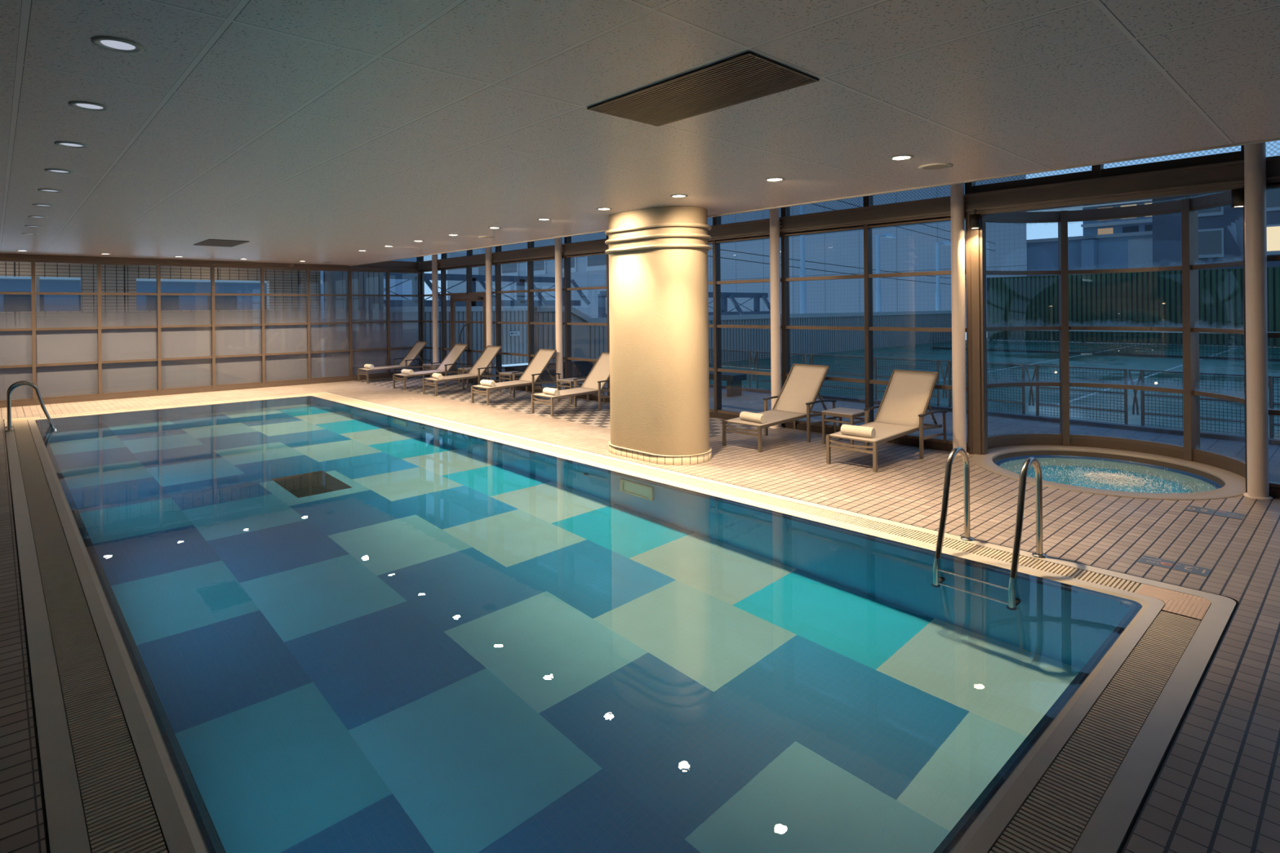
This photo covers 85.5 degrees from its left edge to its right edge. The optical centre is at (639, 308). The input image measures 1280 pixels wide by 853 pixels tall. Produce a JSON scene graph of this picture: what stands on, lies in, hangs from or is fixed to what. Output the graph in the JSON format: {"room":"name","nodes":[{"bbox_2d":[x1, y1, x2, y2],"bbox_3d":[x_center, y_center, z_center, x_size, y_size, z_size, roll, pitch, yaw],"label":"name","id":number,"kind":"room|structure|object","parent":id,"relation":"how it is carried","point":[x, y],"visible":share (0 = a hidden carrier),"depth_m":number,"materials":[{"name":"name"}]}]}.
{"room":"indoor swimming pool","nodes":[
{"label":"indoor swimming pool","id":0,"kind":"room"},
{"bbox_2d":[0,261,320,317],"bbox_3d":[-13.512,0.136,14.917,12.620,3.650,0.250,-1,0,-43],"label":"building","id":1,"kind":"structure","parent":0,"point":[115,278],"depth_m":16.30,"materials":[{"name":"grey tile"}]},
{"bbox_2d":[323,271,383,314],"bbox_3d":[-8.010,0.185,19.428,1.620,3.450,0.170,-1,0,-43],"label":"wall","id":2,"kind":"structure","parent":0,"point":[335,282],"depth_m":19.38,"materials":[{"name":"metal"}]},
{"bbox_2d":[0,0,1279,265],"bbox_3d":[-3.398,-1.163,7.455,8.130,0.060,20.720,-1,0,-43],"label":"ceiling","id":3,"kind":"structure","parent":0,"point":[310,131],"depth_m":4.05,"materials":[{"name":"paint"}]},
{"bbox_2d":[44,168,74,173],"bbox_3d":[-4.733,-1.132,5.648,0.184,0.038,0.184,-1,0,-43],"label":"recessed light","id":4,"kind":"object","parent":3,"relation":"in","point":[54,171],"visible":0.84,"depth_m":5.65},
{"bbox_2d":[53,141,88,148],"bbox_3d":[-3.909,-1.140,4.766,0.184,0.038,0.184,-1,0,-43],"label":"recessed light","id":5,"kind":"object","parent":3,"relation":"in","point":[65,144],"visible":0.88,"depth_m":4.76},
{"bbox_2d":[68,100,110,111],"bbox_3d":[-3.086,-1.147,3.884,0.184,0.038,0.184,-1,0,-43],"label":"recessed light","id":6,"kind":"object","parent":3,"relation":"in","point":[86,105],"visible":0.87,"depth_m":3.88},
{"bbox_2d":[91,35,144,53],"bbox_3d":[-2.261,-1.155,3.002,0.184,0.038,0.184,-1,0,-43],"label":"recessed light","id":7,"kind":"object","parent":3,"relation":"in","point":[111,43],"visible":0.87,"depth_m":3.00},
{"bbox_2d":[0,253,350,269],"bbox_3d":[-10.419,-1.025,14.970,8.130,0.095,0.150,-1,0,-43],"label":"trim","id":8,"kind":"structure","parent":3,"relation":"attached to","point":[2,255],"depth_m":14.97,"materials":[{"name":"brown metal"}]},
{"bbox_2d":[193,239,249,247],"bbox_3d":[-7.034,-1.093,11.626,0.574,0.012,1.174,-1,0,-43],"label":"ceiling vent","id":9,"kind":"object","parent":3,"relation":"in","point":[215,242],"visible":1,"depth_m":11.53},
{"bbox_2d":[586,50,818,126],"bbox_3d":[0.305,-1.162,3.771,0.574,0.012,1.174,-1,0,-43],"label":"ceiling vent","id":10,"kind":"object","parent":3,"relation":"in","point":[747,76],"visible":1,"depth_m":3.68,"materials":[{"name":"metal"}]},
{"bbox_2d":[348,137,1279,266],"bbox_3d":[-0.438,-1.655,10.226,0.055,1.012,20.720,-1,0,-43],"label":"trim","id":11,"kind":"structure","parent":3,"relation":"attached to","point":[1278,138],"depth_m":6.43,"materials":[{"name":"paint"}]},
{"bbox_2d":[888,154,914,160],"bbox_3d":[2.048,-1.195,5.428,0.184,0.038,0.184,-1,0,-43],"label":"recessed light","id":12,"kind":"object","parent":3,"relation":"in","point":[898,157],"visible":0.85,"depth_m":5.42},
{"bbox_2d":[918,163,953,169],"bbox_3d":[2.471,-1.184,5.795,0.270,0.008,0.270,-1,0,-43],"label":"ceiling speaker","id":13,"kind":"object","parent":3,"relation":"attached to","point":[934,166],"visible":1,"depth_m":5.78,"materials":[{"name":"paint"}]},
{"bbox_2d":[0,375,1279,852],"bbox_3d":[-2.614,1.809,8.162,10.200,0.001,20.720,-1,0,-43],"label":"floor","id":14,"kind":"structure","parent":0,"point":[1216,789],"depth_m":5.28,"materials":[{"name":"tile"}]},
{"bbox_2d":[0,257,34,408],"bbox_3d":[-12.275,0.469,13.234,1.046,2.860,0.135,-1,0,-43],"label":"window","id":15,"kind":"structure","parent":14,"relation":"on","point":[15,333],"depth_m":13.42,"materials":[{"name":"glass"}]},
{"bbox_2d":[31,258,100,405],"bbox_3d":[-11.531,0.463,13.929,1.046,2.860,0.135,-1,0,-43],"label":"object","id":16,"kind":"structure","parent":14,"relation":"on","point":[64,349],"depth_m":13.90,"materials":[{"name":"glass"}]},
{"bbox_2d":[96,261,159,399],"bbox_3d":[-10.787,0.456,14.624,1.046,2.860,0.135,-1,0,-43],"label":"window","id":17,"kind":"structure","parent":14,"relation":"on","point":[127,346],"depth_m":14.61,"materials":[{"name":"glass"}]},
{"bbox_2d":[155,262,214,395],"bbox_3d":[-10.043,0.449,15.320,1.046,2.860,0.135,-1,0,-43],"label":"window","id":18,"kind":"structure","parent":14,"relation":"on","point":[184,357],"depth_m":15.29,"materials":[{"name":"glass"}]},
{"bbox_2d":[210,264,264,391],"bbox_3d":[-9.298,0.442,16.015,1.046,2.860,0.135,-1,0,-43],"label":"window","id":19,"kind":"structure","parent":14,"relation":"on","point":[236,340],"depth_m":15.98,"materials":[{"name":"glass"}]},
{"bbox_2d":[260,266,309,387],"bbox_3d":[-8.554,0.435,16.710,1.046,2.860,0.135,-1,0,-43],"label":"window","id":20,"kind":"structure","parent":14,"relation":"on","point":[284,352],"depth_m":16.68,"materials":[{"name":"brown metal"}]},
{"bbox_2d":[305,267,351,384],"bbox_3d":[-7.810,0.428,17.406,1.046,2.860,0.135,-1,0,-43],"label":"window","id":21,"kind":"structure","parent":14,"relation":"on","point":[328,350],"depth_m":17.38,"materials":[{"name":"brown metal"}]},
{"bbox_2d":[347,269,389,381],"bbox_3d":[-7.075,0.421,18.092,1.021,2.860,0.135,-1,0,-43],"label":"window","id":22,"kind":"structure","parent":14,"relation":"on","point":[367,332],"depth_m":18.06,"materials":[{"name":"glass"}]},
{"bbox_2d":[350,260,418,271],"bbox_3d":[-6.785,-1.139,18.391,1.828,0.255,0.175,-1,0,-43],"label":"beam","id":23,"kind":"structure","parent":22,"relation":"on","point":[390,264],"depth_m":18.45,"materials":[{"name":"metal"}]},
{"bbox_2d":[357,341,430,382],"bbox_3d":[-6.335,1.362,17.910,1.682,0.968,0.735,-1,0,-43],"label":"sun lounger","id":24,"kind":"object","parent":14,"relation":"on","point":[406,362],"visible":0.96,"depth_m":18.09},
{"bbox_2d":[385,270,425,377],"bbox_3d":[-6.347,0.414,18.773,1.028,2.860,0.135,-1,0,-43],"label":"window","id":25,"kind":"structure","parent":14,"relation":"on","point":[402,329],"depth_m":18.70,"materials":[{"name":"glass"}]},
{"bbox_2d":[417,253,441,377],"bbox_3d":[-5.597,-0.113,18.615,0.150,3.900,1.376,-1,0,-43],"label":"window","id":26,"kind":"structure","parent":14,"relation":"on","point":[426,257],"depth_m":19.03,"materials":[{"name":"brown metal"}]},
{"bbox_2d":[392,343,472,390],"bbox_3d":[-4.871,1.348,16.308,1.682,0.968,0.735,-1,0,-43],"label":"sun lounger","id":27,"kind":"object","parent":14,"relation":"on","point":[456,351],"visible":0.88,"depth_m":16.49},
{"bbox_2d":[431,253,438,368],"bbox_3d":[-5.367,-0.115,18.157,0.204,3.900,0.204,-1,0,-43],"label":"steel post","id":28,"kind":"object","parent":14,"relation":"on","point":[434,257],"visible":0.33,"depth_m":18.09,"materials":[{"name":"metal"}]},
{"bbox_2d":[440,250,466,373],"bbox_3d":[-4.691,-0.121,17.653,0.140,3.900,1.348,-1,0,-43],"label":"window","id":29,"kind":"structure","parent":14,"relation":"on","point":[443,271],"depth_m":18.07,"materials":[{"name":"brown metal"}]},
{"bbox_2d":[422,345,506,395],"bbox_3d":[-3.844,1.339,15.215,1.682,0.968,0.735,-1,0,-43],"label":"sun lounger","id":30,"kind":"object","parent":14,"relation":"on","point":[480,366],"visible":0.98,"depth_m":15.42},
{"bbox_2d":[443,293,496,382],"bbox_3d":[-4.242,0.742,17.101,0.199,2.166,2.612,-1,0,-43],"label":"door","id":31,"kind":"structure","parent":14,"relation":"on","point":[476,297],"depth_m":17.12,"materials":[{"name":"brown metal"}]},
{"bbox_2d":[466,246,495,294],"bbox_3d":[-3.790,-1.213,16.677,0.140,1.734,1.348,-1,0,-43],"label":"window","id":32,"kind":"structure","parent":31,"relation":"on","point":[469,252],"depth_m":17.08,"materials":[{"name":"brown metal"}]},
{"bbox_2d":[457,367,484,387],"bbox_3d":[-3.943,1.607,16.174,0.440,0.430,0.440,-1,0,-43],"label":"side table","id":33,"kind":"object","parent":14,"relation":"on","point":[466,369],"visible":0.44,"depth_m":16.13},
{"bbox_2d":[485,246,493,380],"bbox_3d":[-3.524,-0.132,16.184,0.204,3.900,0.204,-1,0,-43],"label":"steel post","id":34,"kind":"object","parent":14,"relation":"on","point":[489,326],"visible":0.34,"depth_m":16.12,"materials":[{"name":"metal"}]},
{"bbox_2d":[494,242,528,391],"bbox_3d":[-2.862,-0.138,15.688,0.150,3.900,1.376,-1,0,-43],"label":"window","id":35,"kind":"structure","parent":14,"relation":"on","point":[497,265],"depth_m":16.11,"materials":[{"name":"brown metal"}]},
{"bbox_2d":[498,371,527,394],"bbox_3d":[-2.732,1.595,14.951,0.440,0.430,0.440,-1,0,-43],"label":"side table","id":36,"kind":"object","parent":14,"relation":"on","point":[509,374],"visible":0.65,"depth_m":14.86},
{"bbox_2d":[471,348,561,405],"bbox_3d":[-2.431,1.326,13.688,1.682,0.968,0.735,-1,0,-43],"label":"sun lounger","id":37,"kind":"object","parent":14,"relation":"on","point":[532,373],"visible":0.96,"depth_m":13.89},
{"bbox_2d":[527,237,564,392],"bbox_3d":[-1.950,-0.147,14.712,0.150,3.900,1.376,-1,0,-43],"label":"window","id":38,"kind":"structure","parent":14,"relation":"on","point":[531,291],"depth_m":15.13,"materials":[{"name":"brown metal"}]},
{"bbox_2d":[555,237,563,390],"bbox_3d":[-1.660,-0.149,14.189,0.204,3.900,0.204,-1,0,-43],"label":"steel post","id":39,"kind":"object","parent":14,"relation":"on","point":[558,242],"visible":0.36,"depth_m":14.12,"materials":[{"name":"metal"}]},
{"bbox_2d":[531,352,609,417],"bbox_3d":[-1.053,1.313,12.280,1.682,0.968,0.735,-1,0,-43],"label":"sun lounger","id":40,"kind":"object","parent":14,"relation":"on","point":[597,379],"visible":0.8,"depth_m":12.42,"materials":[{"name":"fabric"}]},
{"bbox_2d":[542,387,559,395],"bbox_3d":[-1.508,1.413,11.786,0.129,0.115,0.367,-1,0,-40],"label":"rolled towel","id":41,"kind":"object","parent":40,"relation":"on","point":[555,392],"visible":1,"depth_m":11.69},
{"bbox_2d":[556,377,589,404],"bbox_3d":[-1.293,1.582,13.367,0.440,0.430,0.440,-1,0,-43],"label":"side table","id":42,"kind":"object","parent":14,"relation":"on","point":[570,381],"visible":0.7,"depth_m":13.25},
{"bbox_2d":[564,232,608,402],"bbox_3d":[-1.039,-0.155,13.736,0.150,3.900,1.376,-1,0,-43],"label":"window","id":43,"kind":"structure","parent":14,"relation":"on","point":[567,289],"depth_m":14.15,"materials":[{"name":"brown metal"}]},
{"bbox_2d":[606,235,609,402],"bbox_3d":[-0.127,-0.164,12.760,0.150,3.900,1.376,-1,0,-43],"label":"window","id":44,"kind":"structure","parent":14,"relation":"on","point":[607,255],"depth_m":13.18,"materials":[{"name":"brown metal"}]},
{"bbox_2d":[3,391,1239,852],"bbox_3d":[-3.599,2.434,7.970,5.358,1.230,15.421,-1,0,-43],"label":"swimming pool","id":45,"kind":"object","parent":14,"relation":"in","point":[108,781],"visible":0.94,"depth_m":3.20,"materials":[{"name":"tile"}]},
{"bbox_2d":[4,380,55,431],"bbox_3d":[-9.595,1.777,10.933,0.628,1.256,0.596,-1,0,-43],"label":"pool ladder","id":46,"kind":"object","parent":45,"relation":"attached to","point":[13,386],"visible":0.73,"depth_m":10.76,"materials":[{"name":"metal"}]},
{"bbox_2d":[35,395,1142,852],"bbox_3d":[-3.621,1.831,7.954,4.526,0.001,14.636,-1,0,-43],"label":"pool water","id":47,"kind":"object","parent":45,"relation":"in","point":[342,628],"visible":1,"depth_m":3.68,"materials":[{"name":"liquid"}]},
{"bbox_2d":[934,447,1047,577],"bbox_3d":[2.474,1.664,4.925,0.628,1.256,0.596,-1,0,-43],"label":"pool ladder","id":48,"kind":"object","parent":45,"relation":"attached to","point":[1023,476],"visible":0.69,"depth_m":4.92,"materials":[{"name":"metal"}]},
{"bbox_2d":[604,205,711,465],"bbox_3d":[0.217,0.309,8.508,0.894,2.948,1.484,-1,0,-43],"label":"column","id":49,"kind":"structure","parent":14,"relation":"on","point":[659,282],"depth_m":8.00,"materials":[{"name":"beige paint"}]},
{"bbox_2d":[707,217,715,417],"bbox_3d":[0.785,-0.172,11.784,0.150,3.900,1.376,-1,0,-43],"label":"window","id":50,"kind":"structure","parent":14,"relation":"on","point":[712,414],"depth_m":11.31,"materials":[{"name":"brown metal"}]},
{"bbox_2d":[712,209,783,426],"bbox_3d":[1.697,-0.181,10.809,0.150,3.900,1.376,-1,0,-43],"label":"window","id":51,"kind":"structure","parent":14,"relation":"on","point":[717,370],"depth_m":11.22,"materials":[{"name":"brown metal"}]},
{"bbox_2d":[769,208,783,428],"bbox_3d":[2.006,-0.184,10.265,0.204,3.900,0.204,-1,0,-43],"label":"steel post","id":52,"kind":"object","parent":14,"relation":"on","point":[775,243],"visible":0.82,"depth_m":10.20,"materials":[{"name":"metal"}]},
{"bbox_2d":[722,363,836,452],"bbox_3d":[1.881,1.286,9.300,1.682,0.968,0.735,-1,0,-43],"label":"sun lounger","id":53,"kind":"object","parent":14,"relation":"on","point":[797,396],"visible":0.92,"depth_m":9.50,"materials":[{"name":"fabric"}]},
{"bbox_2d":[739,411,766,423],"bbox_3d":[1.441,1.386,8.820,0.129,0.115,0.367,-1,0,-37],"label":"rolled towel","id":54,"kind":"object","parent":53,"relation":"on","point":[744,415],"visible":1,"depth_m":8.76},
{"bbox_2d":[780,196,865,434],"bbox_3d":[2.608,-0.189,9.833,0.150,3.900,1.376,-1,0,-43],"label":"window","id":55,"kind":"structure","parent":14,"relation":"on","point":[801,424],"depth_m":10.14,"materials":[{"name":"brown metal"}]},
{"bbox_2d":[822,407,870,448],"bbox_3d":[2.680,1.545,9.012,0.440,0.430,0.440,-1,0,-43],"label":"side table","id":56,"kind":"object","parent":14,"relation":"on","point":[839,412],"visible":0.86,"depth_m":8.97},
{"bbox_2d":[826,368,946,472],"bbox_3d":[2.938,1.276,8.235,1.682,0.968,0.735,-1,0,-43],"label":"sun lounger","id":57,"kind":"object","parent":14,"relation":"on","point":[904,405],"visible":0.93,"depth_m":8.44,"materials":[{"name":"fabric"}]},
{"bbox_2d":[840,424,875,437],"bbox_3d":[2.449,1.376,7.778,0.367,0.115,0.129,-1,0,43],"label":"rolled towel","id":58,"kind":"object","parent":57,"relation":"on","point":[861,431],"visible":1,"depth_m":7.73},
{"bbox_2d":[862,182,969,453],"bbox_3d":[3.520,-0.198,8.857,0.150,3.900,1.376,-1,0,-43],"label":"window","id":59,"kind":"structure","parent":14,"relation":"on","point":[937,443],"depth_m":9.19,"materials":[{"name":"brown metal"}]},
{"bbox_2d":[950,182,968,455],"bbox_3d":[3.822,-0.201,8.322,0.204,3.900,0.204,-1,0,-43],"label":"steel post","id":60,"kind":"object","parent":14,"relation":"on","point":[957,191],"visible":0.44,"depth_m":8.26,"materials":[{"name":"metal"}]},
{"bbox_2d":[972,444,1245,500],"bbox_3d":[5.002,2.184,7.529,2.504,0.908,2.504,-1,0,-43],"label":"tub rim","id":61,"kind":"object","parent":14,"relation":"in","point":[1232,484],"visible":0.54,"depth_m":7.64,"materials":[{"name":"grey stone"}]},
{"bbox_2d":[965,210,1069,454],"bbox_3d":[4.662,0.259,8.606,1.563,2.965,0.460,-1,0,-15],"label":"window","id":62,"kind":"structure","parent":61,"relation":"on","point":[1062,438],"depth_m":8.61,"materials":[{"name":"brown metal"}]},
{"bbox_2d":[968,208,981,229],"bbox_3d":[3.950,-1.054,8.168,0.124,0.225,0.124,-1,0,-43],"label":"spotlight","id":63,"kind":"object","parent":62,"relation":"attached to","point":[975,220],"visible":1,"depth_m":8.12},
{"bbox_2d":[1030,191,1226,211],"bbox_3d":[5.392,-1.244,7.922,1.526,0.008,2.679,-1,0,-43],"label":"roof","id":64,"kind":"structure","parent":62,"relation":"on","point":[1136,202],"depth_m":8.23,"materials":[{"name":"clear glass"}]},
{"bbox_2d":[995,455,1221,493],"bbox_3d":[4.999,1.823,7.529,2.072,0.001,2.072,-1,0,-43],"label":"water","id":65,"kind":"object","parent":61,"relation":"in","point":[1011,464],"visible":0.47,"depth_m":7.68,"materials":[{"name":"liquid"}]},
{"bbox_2d":[1004,459,1208,493],"bbox_3d":[5.024,1.798,7.479,1.833,0.064,1.822,-1,0,2],"label":"foam","id":66,"kind":"object","parent":65,"relation":"on","point":[1122,479],"visible":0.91,"depth_m":7.29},
{"bbox_2d":[1067,198,1199,461],"bbox_3d":[5.869,0.248,8.344,0.304,2.965,1.372,-1,0,-43],"label":"window","id":67,"kind":"structure","parent":61,"relation":"on","point":[1189,219],"depth_m":7.92,"materials":[{"name":"brown metal"}]},
{"bbox_2d":[1191,191,1245,478],"bbox_3d":[6.104,0.246,7.111,0.321,2.965,1.535,-1,0,20],"label":"window","id":68,"kind":"structure","parent":61,"relation":"on","point":[1236,465],"depth_m":7.49,"materials":[{"name":"brown metal"}]},
{"bbox_2d":[1137,555,1212,577],"bbox_3d":[3.633,1.753,4.713,0.182,0.009,0.378,-1,0,-43],"label":"sign","id":69,"kind":"object","parent":14,"relation":"on","point":[1191,569],"depth_m":4.70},
{"bbox_2d":[1185,505,1245,519],"bbox_3d":[4.903,1.741,5.899,0.207,0.009,0.388,-1,0,-43],"label":"sign","id":70,"kind":"object","parent":14,"relation":"on","point":[1219,513],"depth_m":5.90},
{"bbox_2d":[1243,142,1273,500],"bbox_3d":[5.655,-0.218,6.359,0.204,3.900,0.204,-1,0,-43],"label":"steel post","id":71,"kind":"object","parent":14,"relation":"on","point":[1255,154],"visible":0.81,"depth_m":6.30,"materials":[{"name":"metal"}]},
{"bbox_2d":[1240,140,1279,498],"bbox_3d":[6.159,-0.222,6.033,0.150,3.900,1.375,-1,0,-43],"label":"window","id":72,"kind":"structure","parent":14,"relation":"on","point":[1274,486],"depth_m":6.41,"materials":[{"name":"brown metal"}]},
{"bbox_3d":[5.753,0.291,6.501,0.120,2.880,0.070,-1,0,-43],"label":"door frame","id":73,"kind":"structure","parent":14,"relation":"on","visible":0},
{"bbox_2d":[1231,188,1244,208],"bbox_3d":[5.660,-1.070,6.536,0.124,0.225,0.124,-1,0,-43],"label":"spotlight","id":74,"kind":"object","parent":73,"relation":"attached to","point":[1237,194],"visible":0.72,"depth_m":6.50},
{"bbox_2d":[417,155,1279,271],"bbox_3d":[0.972,-1.212,11.559,0.180,0.255,20.750,-1,0,-43],"label":"beam","id":75,"kind":"structure","parent":0,"point":[1228,175],"depth_m":8.04,"materials":[{"name":"metal"}]},
{"bbox_2d":[964,166,1091,194],"bbox_3d":[4.409,-1.764,7.912,0.120,0.785,1.320,-1,0,-43],"label":"window","id":76,"kind":"structure","parent":75,"relation":"on","point":[970,187],"depth_m":7.86,"materials":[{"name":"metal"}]},
{"bbox_2d":[1091,146,1240,178],"bbox_3d":[5.272,-1.772,6.988,0.120,0.785,1.210,-1,0,-43],"label":"window","id":77,"kind":"structure","parent":75,"relation":"on","point":[1097,171],"depth_m":6.93,"materials":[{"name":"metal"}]},
{"label":"outside","id":78,"kind":"structure","parent":0,"visible":0},
{"bbox_2d":[1080,207,1152,235],"bbox_3d":[62.454,-5.972,87.485,13.200,14.450,8.500,-1,0,-43],"label":"apartment block","id":79,"kind":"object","parent":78,"point":[1143,224],"visible":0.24,"depth_m":84.03,"materials":[{"name":"blue concrete"}]},
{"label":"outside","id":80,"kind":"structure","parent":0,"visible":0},
{"bbox_2d":[446,174,1026,328],"bbox_3d":[6.896,-13.255,83.199,24.140,30.050,80.000,-1,0,-43],"label":"building","id":81,"kind":"structure","parent":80,"point":[910,251],"depth_m":56.12,"materials":[{"name":"concrete"}]},
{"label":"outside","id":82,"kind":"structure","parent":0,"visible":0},
{"bbox_2d":[1026,231,1152,275],"bbox_3d":[46.039,-2.719,74.105,21.500,8.250,18.600,-1,0,-43],"label":"building","id":83,"kind":"structure","parent":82,"point":[1132,250],"depth_m":63.81,"materials":[{"name":"blue metal"}]},
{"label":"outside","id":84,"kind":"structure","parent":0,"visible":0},
{"bbox_2d":[0,257,416,314],"bbox_3d":[-26.989,-5.939,40.521,28.030,16.050,6.010,-1,0,-43],"label":"balcony building","id":85,"kind":"structure","parent":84,"point":[8,303],"depth_m":38.77,"materials":[{"name":"blue metal"}]},
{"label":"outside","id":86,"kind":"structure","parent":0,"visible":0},
{"bbox_2d":[800,204,806,313],"bbox_3d":[7.364,-1.757,29.614,1.680,7.046,0.320,-1,0,-43],"label":"lamp post","id":87,"kind":"object","parent":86,"point":[802,272],"visible":0.36,"depth_m":29.04,"materials":[{"name":"metal"}]},
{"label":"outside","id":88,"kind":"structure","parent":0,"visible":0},
{"bbox_2d":[1151,188,1279,271],"bbox_3d":[58.880,-3.664,42.316,20.130,9.900,41.400,-1,0,-43],"label":"building","id":89,"kind":"structure","parent":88,"point":[1220,229],"depth_m":47.96,"materials":[{"name":"concrete"}]},
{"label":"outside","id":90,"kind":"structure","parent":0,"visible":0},
{"bbox_2d":[710,339,1279,439],"bbox_3d":[32.218,1.584,19.892,49.780,0.102,45.100,-1,0,-43],"label":"floor","id":91,"kind":"structure","parent":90,"point":[922,351],"depth_m":18.14,"materials":[{"name":"paint"}]},
{"bbox_2d":[708,348,751,387],"bbox_3d":[1.984,1.382,15.904,0.044,0.870,1.390,-1,0,-43],"label":"barrier","id":92,"kind":"object","parent":91,"relation":"on","point":[726,366],"visible":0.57,"depth_m":15.72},
{"bbox_2d":[533,306,951,363],"bbox_3d":[6.857,0.811,27.113,26.270,1.920,0.210,-1,0,-43],"label":"wall","id":93,"kind":"structure","parent":91,"relation":"on","point":[587,341],"depth_m":26.08,"materials":[{"name":"metal"}]},
{"bbox_2d":[750,351,804,389],"bbox_3d":[2.940,1.373,14.881,0.044,0.870,1.390,-1,0,-43],"label":"barrier","id":94,"kind":"object","parent":91,"relation":"on","point":[757,357],"visible":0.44,"depth_m":15.15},
{"bbox_2d":[804,353,865,397],"bbox_3d":[3.896,1.364,13.858,0.044,0.870,1.390,-1,0,-43],"label":"barrier","id":95,"kind":"object","parent":91,"relation":"on","point":[826,386],"visible":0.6,"depth_m":13.74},
{"bbox_2d":[873,356,939,405],"bbox_3d":[4.851,1.355,12.835,0.044,0.870,1.390,-1,0,-43],"label":"barrier","id":96,"kind":"object","parent":91,"relation":"on","point":[874,357],"visible":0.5,"depth_m":12.97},
{"bbox_2d":[939,360,1025,413],"bbox_3d":[5.807,1.346,11.812,0.044,0.870,1.390,-1,0,-43],"label":"barrier","id":97,"kind":"object","parent":91,"relation":"on","point":[948,364],"visible":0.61,"depth_m":11.58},
{"bbox_2d":[1025,364,1128,424],"bbox_3d":[6.763,1.337,10.789,0.044,0.870,1.390,-1,0,-43],"label":"barrier","id":98,"kind":"object","parent":91,"relation":"on","point":[1036,369],"visible":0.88,"depth_m":10.70,"materials":[{"name":"metal"}]},
{"bbox_2d":[930,325,1279,361],"bbox_3d":[21.202,1.153,19.799,0.080,0.970,26.076,-1,0,-43],"label":"net","id":99,"kind":"object","parent":91,"relation":"on","point":[1202,357],"visible":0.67,"depth_m":24.48,"materials":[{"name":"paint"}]},
{"bbox_2d":[986,266,1279,346],"bbox_3d":[31.201,-0.091,22.377,0.190,3.270,38.100,-1,0,-43],"label":"slatted fence","id":100,"kind":"object","parent":91,"relation":"on","point":[1137,299],"visible":0.8,"depth_m":31.81,"materials":[{"name":"metal"}]},
{"bbox_2d":[1128,368,1244,434],"bbox_3d":[7.719,1.328,9.766,0.044,0.870,1.390,-1,0,-43],"label":"barrier","id":101,"kind":"object","parent":91,"relation":"on","point":[1141,376],"visible":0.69,"depth_m":9.87,"materials":[{"name":"metal"}]},
{"bbox_2d":[1267,375,1279,438],"bbox_3d":[8.674,1.319,8.743,0.044,0.870,1.390,-1,0,-43],"label":"barrier","id":102,"kind":"object","parent":91,"relation":"on","point":[1272,424],"visible":0.48,"depth_m":9.11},
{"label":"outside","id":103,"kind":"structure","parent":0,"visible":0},
{"bbox_2d":[447,365,1279,482],"bbox_3d":[3.706,1.801,11.248,3.350,0.001,28.600,-1,0,-43],"label":"floor","id":104,"kind":"structure","parent":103,"point":[749,402],"depth_m":10.32,"materials":[{"name":"tile"}]},
{"bbox_2d":[383,306,577,368],"bbox_3d":[-5.011,0.907,22.730,7.300,1.950,0.210,-1,0,-43],"label":"fence","id":105,"kind":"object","parent":104,"relation":"on","point":[510,344],"depth_m":22.48,"materials":[{"name":"metal"}]},
{"bbox_2d":[504,360,595,382],"bbox_3d":[-2.207,1.646,17.905,2.640,0.420,0.540,-1,0,-43],"label":"planter box","id":106,"kind":"object","parent":104,"relation":"on","point":[580,369],"visible":0.45,"depth_m":17.96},
{"bbox_2d":[709,371,746,397],"bbox_3d":[1.303,1.598,15.026,0.440,0.450,2.200,-1,0,-43],"label":"bench","id":107,"kind":"object","parent":104,"relation":"on","point":[734,380],"visible":0.45,"depth_m":14.25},
{"bbox_2d":[709,383,1279,445],"bbox_3d":[6.665,1.793,10.659,0.170,0.160,23.700,-1,0,-43],"label":"kerb","id":108,"kind":"object","parent":104,"relation":"on","point":[1023,416],"visible":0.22,"depth_m":10.52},
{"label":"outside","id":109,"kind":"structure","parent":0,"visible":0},
{"bbox_2d":[875,233,896,311],"bbox_3d":[12.048,-0.987,33.983,1.680,5.420,0.320,-1,0,-43],"label":"lamp post","id":110,"kind":"object","parent":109,"point":[878,292],"visible":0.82,"depth_m":33.42,"materials":[{"name":"metal"}]},
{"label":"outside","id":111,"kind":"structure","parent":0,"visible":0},
{"bbox_2d":[935,240,951,311],"bbox_3d":[16.870,-1.032,38.489,1.680,5.420,0.320,-1,0,-43],"label":"lamp post","id":112,"kind":"object","parent":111,"point":[944,242],"visible":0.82,"depth_m":37.93,"materials":[{"name":"metal"}]},
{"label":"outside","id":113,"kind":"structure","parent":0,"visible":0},
{"bbox_2d":[711,248,965,279],"bbox_3d":[12.078,-2.078,35.389,32.001,0.931,0.036,-1,0,-43],"label":"overhead wire","id":114,"kind":"object","parent":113,"point":[712,248],"visible":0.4,"depth_m":31.68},
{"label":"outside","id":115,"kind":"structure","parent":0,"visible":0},
{"bbox_2d":[707,255,986,288],"bbox_3d":[12.081,-1.728,35.389,32.001,1.031,0.036,-1,0,-43],"label":"overhead wire","id":116,"kind":"object","parent":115,"point":[708,255],"visible":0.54,"depth_m":31.85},
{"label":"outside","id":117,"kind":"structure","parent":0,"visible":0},
{"bbox_2d":[383,272,590,306],"bbox_3d":[-5.508,0.346,24.590,9.143,3.080,0.760,-1,0,-43],"label":"truss","id":118,"kind":"object","parent":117,"point":[520,280],"visible":0.48,"depth_m":24.52,"materials":[{"name":"metal"}]},
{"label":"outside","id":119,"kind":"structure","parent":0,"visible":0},
{"bbox_2d":[598,290,770,317],"bbox_3d":[2.878,0.518,32.438,11.910,2.580,0.780,-1,0,-43],"label":"truss","id":120,"kind":"object","parent":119,"point":[724,295],"visible":0.4,"depth_m":33.97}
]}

